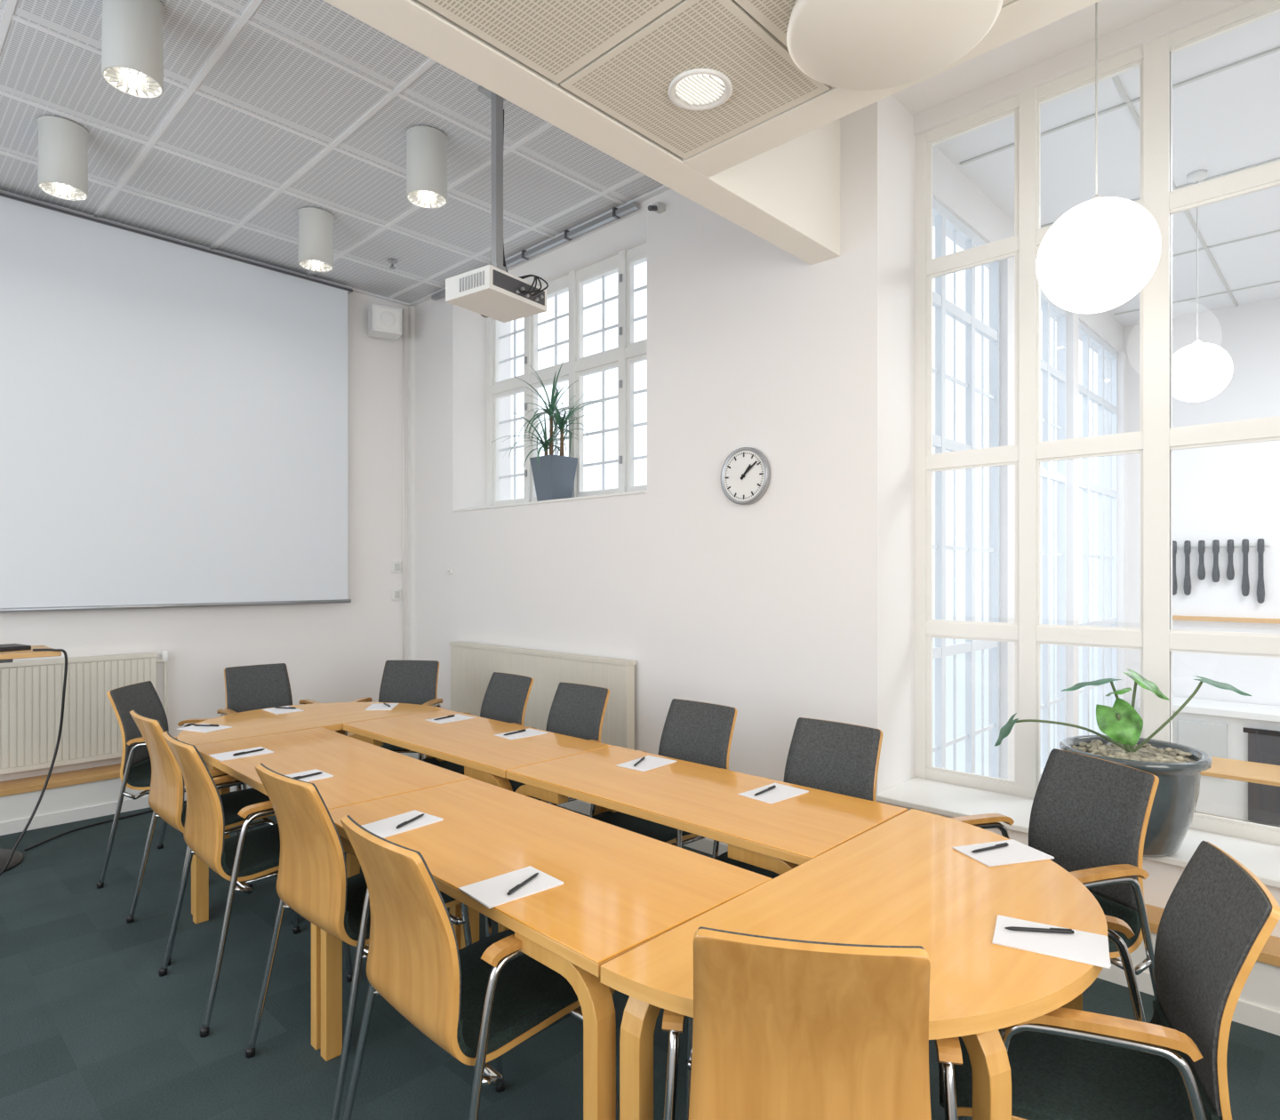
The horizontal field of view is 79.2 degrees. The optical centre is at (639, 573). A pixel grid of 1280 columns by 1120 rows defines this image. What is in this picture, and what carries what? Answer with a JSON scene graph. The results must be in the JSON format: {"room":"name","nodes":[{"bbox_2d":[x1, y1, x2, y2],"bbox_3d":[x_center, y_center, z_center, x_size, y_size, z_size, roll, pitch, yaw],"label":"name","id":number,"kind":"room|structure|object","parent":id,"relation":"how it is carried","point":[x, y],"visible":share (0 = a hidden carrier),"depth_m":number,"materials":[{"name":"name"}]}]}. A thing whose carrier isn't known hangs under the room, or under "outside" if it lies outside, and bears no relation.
{"room":"conference room","nodes":[
{"label":"conference room","id":0,"kind":"room"},
{"bbox_2d":[0,291,407,781],"bbox_3d":[-3.711,-0.450,4.584,0.200,4.000,5.100,0,0,44],"label":"wall","id":1,"kind":"structure","parent":0,"point":[331,652],"depth_m":5.91,"materials":[{"name":"white paint"}]},
{"bbox_2d":[0,650,169,774],"bbox_3d":[-3.789,0.840,4.284,0.098,0.680,2.084,0,0,44],"label":"radiator","id":2,"kind":"object","parent":1,"relation":"attached to","point":[31,690],"visible":0.8,"depth_m":4.60,"materials":[{"name":"beige metal"}]},
{"bbox_2d":[0,191,352,612],"bbox_3d":[-3.020,-0.971,5.071,0.106,2.389,2.320,0,0,44],"label":"projection screen","id":3,"kind":"object","parent":1,"relation":"attached to","point":[173,412],"visible":1,"depth_m":4.95,"materials":[{"name":"white fabric"}]},
{"bbox_2d":[368,304,401,340],"bbox_3d":[-1.994,-1.950,6.030,0.220,0.200,0.244,0,0,-31],"label":"wall speaker","id":4,"kind":"object","parent":1,"relation":"attached to","point":[384,322],"visible":1,"depth_m":5.94,"materials":[{"name":"white plastic"}]},
{"bbox_2d":[392,561,400,572],"bbox_3d":[-1.972,-0.050,6.236,0.032,0.079,0.070,0,0,44],"label":"wall switch","id":5,"kind":"object","parent":1,"relation":"attached to","point":[396,565],"depth_m":6.23,"materials":[{"name":"white plastic"}]},
{"bbox_2d":[392,588,400,599],"bbox_3d":[-1.972,0.168,6.236,0.032,0.087,0.070,0,0,44],"label":"wall switch","id":6,"kind":"object","parent":1,"relation":"attached to","point":[396,592],"depth_m":6.23,"materials":[{"name":"white plastic"}]},
{"bbox_2d":[402,305,415,660],"bbox_3d":[-1.889,-0.490,6.310,0.050,3.380,0.087,0,0,44],"label":"duct","id":7,"kind":"object","parent":1,"relation":"attached to","point":[411,309],"depth_m":6.31,"materials":[{"name":"white metal"}]},
{"bbox_2d":[0,0,663,303],"bbox_3d":[-2.214,-2.244,3.292,3.750,0.092,4.900,0,0,44],"label":"ceiling","id":8,"kind":"structure","parent":0,"point":[260,73],"depth_m":3.96,"materials":[{"name":"metal"}]},
{"bbox_2d":[36,115,88,200],"bbox_3d":[-2.838,-2.034,3.804,0.208,0.312,0.208,0,0,44],"label":"lamp","id":9,"kind":"object","parent":8,"relation":"attached to","point":[62,157],"depth_m":3.74,"materials":[{"name":"white metal"}]},
{"bbox_2d":[101,0,165,98],"bbox_3d":[-1.942,-2.034,2.962,0.208,0.312,0.208,0,0,44],"label":"lamp","id":10,"kind":"object","parent":8,"relation":"attached to","point":[132,41],"depth_m":2.90,"materials":[{"name":"white metal"}]},
{"bbox_2d":[297,207,334,271],"bbox_3d":[-1.982,-2.034,4.729,0.208,0.312,0.208,0,0,44],"label":"lamp","id":11,"kind":"object","parent":8,"relation":"attached to","point":[316,225],"depth_m":4.65,"materials":[{"name":"white metal"}]},
{"bbox_2d":[0,0,671,306],"bbox_3d":[-2.214,-2.195,3.292,3.750,0.018,4.900,0,0,44],"label":"grid","id":12,"kind":"object","parent":8,"relation":"attached to","point":[7,13],"depth_m":4.06,"materials":[{"name":"white metal"}]},
{"bbox_2d":[388,259,396,269],"bbox_3d":[-1.736,-2.165,5.421,0.060,0.050,0.060,0,0,44],"label":"sprinkler","id":13,"kind":"object","parent":8,"relation":"attached to","point":[392,261],"visible":1,"depth_m":5.41,"materials":[{"name":"grey metal"}]},
{"bbox_2d":[405,125,447,208],"bbox_3d":[-1.071,-2.034,3.887,0.208,0.312,0.208,0,0,44],"label":"lamp","id":14,"kind":"object","parent":8,"relation":"attached to","point":[426,146],"depth_m":3.81,"materials":[{"name":"white metal"}]},
{"bbox_2d":[445,85,548,322],"bbox_3d":[-0.621,-1.698,3.474,0.405,0.985,0.363,0,0,36],"label":"ceiling projector","id":15,"kind":"object","parent":8,"relation":"hanging from","point":[488,291],"depth_m":3.47,"materials":[{"name":"white plastic"}]},
{"bbox_2d":[431,201,639,300],"bbox_3d":[-0.818,-2.162,5.288,2.210,0.052,0.045,0,0,44],"label":"blind rail","id":16,"kind":"object","parent":8,"relation":"attached to","point":[616,213],"visible":0.67,"depth_m":4.92,"materials":[{"name":"grey metal"}]},
{"bbox_2d":[323,0,840,264],"bbox_3d":[-0.801,-1.900,1.941,0.160,0.800,4.900,0,0,44],"label":"beam","id":17,"kind":"structure","parent":0,"point":[788,195],"depth_m":2.88,"materials":[{"name":"white paint"}]},
{"bbox_2d":[0,787,1279,1119],"bbox_3d":[-0.910,1.500,1.907,7.950,0.100,5.100,0,0,44],"label":"floor","id":18,"kind":"structure","parent":0,"point":[91,1028],"depth_m":2.47,"materials":[{"name":"carpet"}]},
{"bbox_2d":[0,645,61,871],"bbox_3d":[-3.336,0.920,3.776,0.520,1.060,0.750,0,0,44],"label":"table","id":19,"kind":"object","parent":18,"relation":"on","point":[5,657],"visible":0.85,"depth_m":3.83,"materials":[{"name":"brown wood"}]},
{"bbox_2d":[0,643,31,651],"bbox_3d":[-3.264,0.367,3.880,0.200,0.045,0.280,0,0,32],"label":"dock","id":20,"kind":"object","parent":19,"relation":"on","point":[8,647],"visible":1,"depth_m":3.91,"materials":[{"name":"black plastic"}]},
{"bbox_2d":[0,648,67,875],"bbox_3d":[-3.102,0.916,3.597,0.130,1.082,0.727,0,0,28],"label":"power cable","id":21,"kind":"object","parent":19,"relation":"attached to","point":[34,650],"visible":1,"depth_m":3.86,"materials":[{"name":"black plastic"}]},
{"bbox_2d":[24,800,186,851],"bbox_3d":[-3.066,1.442,4.496,0.105,0.012,0.972,0,0,22],"label":"cable","id":22,"kind":"object","parent":18,"relation":"on","point":[149,811],"visible":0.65,"depth_m":4.39,"materials":[{"name":"black plastic"}]},
{"bbox_2d":[96,680,252,888],"bbox_3d":[-2.275,1.002,3.842,0.548,0.895,0.538,0,0,-4],"label":"chair","id":23,"kind":"object","parent":18,"relation":"on","point":[135,770],"visible":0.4,"depth_m":3.72,"materials":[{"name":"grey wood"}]},
{"bbox_2d":[126,709,298,966],"bbox_3d":[-1.774,1.002,3.210,0.538,0.895,0.548,0,0,44],"label":"chair","id":24,"kind":"object","parent":18,"relation":"on","point":[166,795],"visible":0.53,"depth_m":3.08,"materials":[{"name":"brown wood"}]},
{"bbox_2d":[158,730,352,1037],"bbox_3d":[-1.377,1.002,2.776,0.548,0.895,0.538,0,0,-44],"label":"chair","id":25,"kind":"object","parent":18,"relation":"on","point":[244,859],"visible":0.73,"depth_m":2.60,"materials":[{"name":"brown wood"}]},
{"bbox_2d":[216,663,319,836],"bbox_3d":[-2.147,1.002,4.490,0.538,0.895,0.548,0,0,-44],"label":"chair","id":26,"kind":"object","parent":18,"relation":"on","point":[247,688],"visible":0.27,"depth_m":4.63,"materials":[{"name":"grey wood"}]},
{"bbox_2d":[177,702,445,914],"bbox_3d":[-1.719,1.085,3.911,0.700,0.730,1.240,0,0,44],"label":"table","id":27,"kind":"object","parent":18,"relation":"on","point":[332,716],"visible":0.45,"depth_m":3.83,"materials":[{"name":"brown wood"}]},
{"bbox_2d":[176,723,232,732],"bbox_3d":[-2.020,0.713,3.590,0.200,0.014,0.140,0,0,24],"label":"notepad","id":28,"kind":"object","parent":27,"relation":"on","point":[202,727],"visible":1,"depth_m":3.59,"materials":[{"name":"white paper"}]},
{"bbox_2d":[262,705,303,714],"bbox_3d":[-1.875,0.713,4.060,0.200,0.014,0.140,0,0,44],"label":"notepad","id":29,"kind":"object","parent":27,"relation":"on","point":[277,710],"visible":1,"depth_m":4.06,"materials":[{"name":"white paper"}]},
{"bbox_2d":[364,703,398,710],"bbox_3d":[-1.389,0.713,4.163,0.140,0.014,0.199,0,0,-6],"label":"notepad","id":30,"kind":"object","parent":27,"relation":"on","point":[375,706],"visible":1,"depth_m":4.14,"materials":[{"name":"white paper"}]},
{"bbox_2d":[192,727,471,1049],"bbox_3d":[-1.236,1.085,2.977,1.270,0.730,0.555,0,0,45],"label":"rectangular table","id":31,"kind":"object","parent":18,"relation":"on","point":[362,772],"visible":0.36,"depth_m":2.91,"materials":[{"name":"brown wood"}]},
{"bbox_2d":[208,746,273,760],"bbox_3d":[-1.583,0.713,3.076,0.140,0.014,0.200,0,0,44],"label":"notepad","id":32,"kind":"object","parent":31,"relation":"on","point":[260,750],"visible":1,"depth_m":3.06,"materials":[{"name":"white paper"}]},
{"bbox_2d":[285,768,333,782],"bbox_3d":[-1.200,0.713,2.710,0.140,0.014,0.200,0,0,44],"label":"notepad","id":33,"kind":"object","parent":31,"relation":"on","point":[311,775],"visible":0.66,"depth_m":2.73,"materials":[{"name":"white paper"}]},
{"bbox_2d":[245,763,471,1119],"bbox_3d":[-0.825,1.002,2.331,0.538,0.895,0.548,0,0,42],"label":"chair","id":34,"kind":"object","parent":18,"relation":"on","point":[313,882],"visible":0.59,"depth_m":2.14,"materials":[{"name":"brown wood"}]},
{"bbox_2d":[345,660,443,759],"bbox_3d":[-1.474,1.002,4.681,0.538,0.895,0.548,0,0,6],"label":"chair","id":35,"kind":"object","parent":18,"relation":"on","point":[410,682],"visible":0.25,"depth_m":4.87,"materials":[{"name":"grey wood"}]},
{"bbox_2d":[417,672,534,775],"bbox_3d":[-0.867,1.002,4.057,0.538,0.895,0.548,0,0,44],"label":"chair","id":36,"kind":"object","parent":18,"relation":"on","point":[506,697],"visible":0.2,"depth_m":4.18,"materials":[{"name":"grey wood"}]},
{"bbox_2d":[343,709,612,932],"bbox_3d":[-0.767,1.085,3.467,1.270,0.730,0.560,0,0,43],"label":"rectangular table","id":37,"kind":"object","parent":18,"relation":"on","point":[472,744],"visible":0.48,"depth_m":3.31,"materials":[{"name":"brown wood"}]},
{"bbox_2d":[425,713,474,723],"bbox_3d":[-0.936,0.713,3.812,0.140,0.014,0.200,0,0,42],"label":"notepad","id":38,"kind":"object","parent":37,"relation":"on","point":[453,717],"visible":1,"depth_m":3.79,"materials":[{"name":"white paper"}]},
{"bbox_2d":[494,728,547,740],"bbox_3d":[-0.531,0.713,3.453,0.200,0.014,0.140,0,0,-44],"label":"notepad","id":39,"kind":"object","parent":37,"relation":"on","point":[525,732],"visible":1,"depth_m":3.43,"materials":[{"name":"white paper"}]},
{"bbox_2d":[340,815,619,1119],"bbox_3d":[-0.383,1.002,1.826,0.548,0.895,0.538,0,0,-44],"label":"chair","id":40,"kind":"object","parent":18,"relation":"on","point":[479,1001],"visible":0.8,"depth_m":1.68,"materials":[{"name":"brown wood"}]},
{"bbox_2d":[320,778,772,1119],"bbox_3d":[-0.332,1.085,2.077,1.270,0.730,0.555,0,0,45],"label":"rectangular table","id":41,"kind":"object","parent":18,"relation":"on","point":[622,890],"visible":0.63,"depth_m":1.87,"materials":[{"name":"brown wood"}]},
{"bbox_2d":[361,809,443,838],"bbox_3d":[-0.687,0.713,2.220,0.140,0.014,0.200,0,0,39],"label":"notepad","id":42,"kind":"object","parent":41,"relation":"on","point":[410,820],"visible":0.97,"depth_m":2.21,"materials":[{"name":"white paper"}]},
{"bbox_2d":[458,865,563,908],"bbox_3d":[-0.295,0.713,1.776,0.199,0.014,0.140,0,0,-41],"label":"notepad","id":43,"kind":"object","parent":41,"relation":"on","point":[505,888],"visible":1,"depth_m":1.77,"materials":[{"name":"white paper"}]},
{"bbox_2d":[507,681,609,805],"bbox_3d":[-0.443,1.002,3.652,0.538,0.895,0.548,0,0,42],"label":"chair","id":44,"kind":"object","parent":18,"relation":"on","point":[577,710],"visible":0.27,"depth_m":3.79,"materials":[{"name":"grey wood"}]},
{"bbox_2d":[0,752,1279,1035],"bbox_3d":[-0.809,1.415,1.845,7.320,0.070,4.750,0,0,44],"label":"ledge","id":45,"kind":"object","parent":18,"relation":"on","point":[1264,1019],"visible":0.22,"depth_m":4.28,"materials":[{"name":"white"}]},
{"bbox_2d":[589,698,737,847],"bbox_3d":[0.102,1.002,3.132,0.538,0.895,0.548,0,0,44],"label":"chair","id":46,"kind":"object","parent":18,"relation":"on","point":[693,732],"visible":0.34,"depth_m":3.23,"materials":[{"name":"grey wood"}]},
{"bbox_2d":[506,745,907,874],"bbox_3d":[0.165,1.085,2.597,1.270,0.730,0.560,0,0,43],"label":"rectangular table","id":47,"kind":"object","parent":18,"relation":"on","point":[699,799],"visible":0.55,"depth_m":2.43,"materials":[{"name":"brown wood"}]},
{"bbox_2d":[616,755,676,771],"bbox_3d":[0.025,0.713,2.921,0.140,0.014,0.200,0,0,40],"label":"notepad","id":48,"kind":"object","parent":47,"relation":"on","point":[647,763],"visible":1,"depth_m":2.91,"materials":[{"name":"white paper"}]},
{"bbox_2d":[738,783,808,803],"bbox_3d":[0.437,0.713,2.527,0.200,0.014,0.140,0,0,-42],"label":"notepad","id":49,"kind":"object","parent":47,"relation":"on","point":[773,793],"visible":1,"depth_m":2.52,"materials":[{"name":"white paper"}]},
{"bbox_2d":[712,717,883,879],"bbox_3d":[0.562,1.002,2.692,0.538,0.895,0.548,0,0,45],"label":"chair","id":50,"kind":"object","parent":18,"relation":"on","point":[843,758],"visible":0.23,"depth_m":2.82,"materials":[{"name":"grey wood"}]},
{"bbox_2d":[662,926,962,1119],"bbox_3d":[0.304,1.002,1.418,0.538,0.895,0.548,0,0,11],"label":"chair","id":51,"kind":"object","parent":18,"relation":"on","point":[780,1028],"visible":0.94,"depth_m":1.21,"materials":[{"name":"brown wood"}]},
{"bbox_2d":[600,808,1107,1119],"bbox_3d":[0.616,1.085,1.666,0.655,0.730,1.310,0,0,44],"label":"table","id":52,"kind":"object","parent":18,"relation":"on","point":[901,881],"visible":0.75,"depth_m":1.56,"materials":[{"name":"brown wood"}]},
{"bbox_2d":[952,839,1054,866],"bbox_3d":[0.930,0.713,1.987,0.200,0.014,0.140,0,0,-16],"label":"notepad","id":53,"kind":"object","parent":52,"relation":"on","point":[1006,852],"visible":1,"depth_m":1.98,"materials":[{"name":"white paper"}]},
{"bbox_2d":[992,914,1111,968],"bbox_3d":[0.803,0.713,1.514,0.200,0.014,0.140,0,0,30],"label":"notepad","id":54,"kind":"object","parent":52,"relation":"on","point":[1056,941],"visible":1,"depth_m":1.50,"materials":[{"name":"white paper"}]},
{"bbox_2d":[950,748,1159,1000],"bbox_3d":[1.135,1.002,2.218,0.548,0.895,0.538,0,0,-18],"label":"chair","id":55,"kind":"object","parent":18,"relation":"on","point":[1091,814],"visible":0.42,"depth_m":2.23,"materials":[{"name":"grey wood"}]},
{"bbox_2d":[938,840,1279,1119],"bbox_3d":[0.887,1.002,1.536,0.548,0.895,0.538,0,0,21],"label":"chair","id":56,"kind":"object","parent":18,"relation":"on","point":[1217,920],"visible":0.84,"depth_m":1.45,"materials":[{"name":"grey fabric"}]},
{"bbox_2d":[417,0,1101,177],"bbox_3d":[0.228,-1.901,0.266,3.638,0.799,3.900,0,0,44],"label":"ceiling","id":57,"kind":"structure","parent":0,"point":[622,58],"depth_m":2.25,"materials":[{"name":"grey"}]},
{"bbox_2d":[667,68,732,111],"bbox_3d":[0.186,-1.494,2.395,0.200,0.012,0.200,0,0,44],"label":"recessed light","id":58,"kind":"object","parent":57,"relation":"in","point":[697,89],"visible":1,"depth_m":2.39,"materials":[{"name":"white plastic"}]},
{"bbox_2d":[786,0,1003,90],"bbox_3d":[0.661,-1.464,2.038,0.540,0.071,0.540,0,0,44],"label":"pendant lamp","id":59,"kind":"object","parent":57,"relation":"in","point":[849,44],"visible":1,"depth_m":2.06,"materials":[{"name":"white paint"}]},
{"bbox_2d":[414,0,1279,937],"bbox_3d":[0.970,-0.450,4.018,7.750,4.000,0.550,0,0,44],"label":"wall","id":60,"kind":"structure","parent":0,"point":[788,604],"depth_m":4.05,"materials":[{"name":"white paint"}]},
{"bbox_2d":[446,565,452,573],"bbox_3d":[-1.467,-0.030,5.948,0.060,0.060,0.026,0,0,44],"label":"thermostat","id":61,"kind":"object","parent":60,"relation":"attached to","point":[449,568],"visible":1,"depth_m":5.93,"materials":[{"name":"white plastic"}]},
{"bbox_2d":[449,641,635,750],"bbox_3d":[-0.718,0.815,5.183,1.864,0.602,0.094,0,0,44],"label":"radiator","id":62,"kind":"object","parent":60,"relation":"attached to","point":[473,665],"visible":0.54,"depth_m":5.04,"materials":[{"name":"beige metal"}]},
{"bbox_2d":[452,489,646,511],"bbox_3d":[-0.578,-0.478,5.359,2.040,0.017,0.370,0,0,44],"label":"trim","id":63,"kind":"structure","parent":60,"relation":"attached to","point":[644,491],"depth_m":5.08,"materials":[{"name":"white"}]},
{"bbox_2d":[491,360,599,501],"bbox_3d":[-0.668,-0.960,5.269,0.720,0.943,0.476,0,0,44],"label":"potted plant","id":64,"kind":"object","parent":63,"relation":"on","point":[554,476],"visible":1,"depth_m":5.31,"materials":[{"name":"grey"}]},
{"bbox_2d":[486,242,646,506],"bbox_3d":[-0.457,-1.308,5.485,2.040,1.645,0.100,0,0,44],"label":"window","id":65,"kind":"structure","parent":60,"relation":"in","point":[623,357],"depth_m":5.45,"materials":[{"name":"white wood"}]},
{"bbox_2d":[0,730,1279,1011],"bbox_3d":[-0.841,1.325,1.979,7.550,0.250,4.900,0,0,44],"label":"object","id":66,"kind":"structure","parent":60,"relation":"attached to","point":[100,785],"depth_m":4.38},
{"bbox_2d":[648,201,665,214],"bbox_3d":[0.090,-2.079,4.400,0.050,0.063,0.113,0,0,44],"label":"sensor","id":67,"kind":"object","parent":60,"relation":"attached to","point":[658,207],"visible":1,"depth_m":4.39,"materials":[{"name":"white plastic"}]},
{"bbox_2d":[720,447,770,504],"bbox_3d":[0.545,-0.505,4.015,0.300,0.300,0.041,0,0,44],"label":"wall clock","id":68,"kind":"object","parent":60,"relation":"attached to","point":[746,472],"visible":1,"depth_m":4.00,"materials":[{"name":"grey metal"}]},
{"bbox_2d":[875,776,1279,887],"bbox_3d":[2.460,1.018,2.470,3.455,0.025,0.430,0,0,44],"label":"windowsill","id":69,"kind":"structure","parent":60,"relation":"attached to","point":[1262,860],"depth_m":3.27,"materials":[{"name":"white paint"}]},
{"bbox_2d":[994,668,1251,857],"bbox_3d":[1.794,0.680,2.955,0.497,0.648,0.705,0,0,-24],"label":"potted plant","id":70,"kind":"object","parent":69,"relation":"on","point":[1178,768],"visible":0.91,"depth_m":2.79,"materials":[{"name":"green"}]},
{"bbox_2d":[915,0,1279,845],"bbox_3d":[2.467,-0.571,2.809,2.996,3.202,0.070,0,0,44],"label":"window","id":71,"kind":"structure","parent":60,"relation":"in","point":[1156,639],"depth_m":3.43,"materials":[{"name":"white wood"}]},
{"bbox_2d":[932,145,1127,780],"bbox_3d":[2.963,-0.125,5.779,0.200,4.550,4.750,0,0,44],"label":"wall","id":72,"kind":"structure","parent":0,"point":[952,188],"depth_m":5.12,"materials":[{"name":"white paint"}]},
{"bbox_2d":[932,197,1117,778],"bbox_3d":[2.965,-0.275,5.743,0.048,3.650,4.500,0,0,44],"label":"window","id":73,"kind":"structure","parent":72,"relation":"in","point":[944,218],"depth_m":5.08,"materials":[{"name":"white"}]},
{"bbox_2d":[892,0,1186,115],"bbox_3d":[2.110,-2.300,2.237,3.640,0.100,1.550,0,0,44],"label":"beam","id":74,"kind":"structure","parent":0,"point":[1077,28],"depth_m":3.33,"materials":[{"name":"beige paint"}]},
{"bbox_2d":[1036,2,1160,313],"bbox_3d":[1.587,-1.581,2.688,0.374,1.337,0.374,0,0,44],"label":"globe pendant lamp","id":75,"kind":"object","parent":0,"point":[1100,252],"visible":1,"depth_m":2.57,"materials":[{"name":"white glass"}]},
{"bbox_2d":[935,12,1279,327],"bbox_3d":[4.769,-2.415,4.122,5.200,0.110,5.050,0,0,44],"label":"ceiling","id":76,"kind":"structure","parent":0,"point":[1226,87],"depth_m":4.38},
{"bbox_2d":[1172,169,1232,401],"bbox_3d":[3.305,-1.695,4.588,0.340,1.350,0.340,0,0,44],"label":"globe pendant lamp","id":77,"kind":"object","parent":76,"relation":"hanging from","point":[1201,372],"visible":0.91,"depth_m":4.49,"materials":[{"name":"white glass"}]},
{"bbox_2d":[1104,297,1279,714],"bbox_3d":[6.444,-0.125,5.875,5.200,4.550,0.200,0,0,44],"label":"wall","id":78,"kind":"structure","parent":0,"point":[1222,493],"depth_m":6.90,"materials":[{"name":"white paint"}]},
{"bbox_2d":[1172,538,1270,603],"bbox_3d":[5.158,-0.020,6.918,0.740,0.560,0.070,0,0,44],"label":"tool rack","id":79,"kind":"object","parent":78,"relation":"attached to","point":[1260,545],"visible":0.96,"depth_m":6.89,"materials":[{"name":"black plastic"}]},
{"bbox_2d":[1172,615,1279,623],"bbox_3d":[6.503,0.410,5.647,4.600,0.040,0.050,0,0,44],"label":"wall rail","id":80,"kind":"object","parent":78,"relation":"attached to","point":[1174,617],"visible":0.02,"depth_m":6.86,"materials":[{"name":"brown wood"}]},
{"bbox_2d":[1195,811,1279,827],"bbox_3d":[4.804,2.100,4.158,5.200,0.100,4.950,0,0,44],"label":"floor","id":81,"kind":"structure","parent":0,"point":[1196,812],"depth_m":6.43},
{"bbox_2d":[1138,696,1279,826],"bbox_3d":[5.419,1.595,6.322,2.200,0.910,0.550,0,0,44],"label":"sideboard","id":82,"kind":"object","parent":81,"relation":"on","point":[1236,731],"visible":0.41,"depth_m":6.47,"materials":[{"name":"white painted wood"}]},
{"bbox_2d":[1194,756,1279,812],"bbox_3d":[4.363,1.735,5.651,0.700,0.630,0.600,0,0,44],"label":"cafe table","id":83,"kind":"object","parent":81,"relation":"on","point":[1224,768],"visible":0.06,"depth_m":5.55,"materials":[{"name":"brown wood"}]}
]}

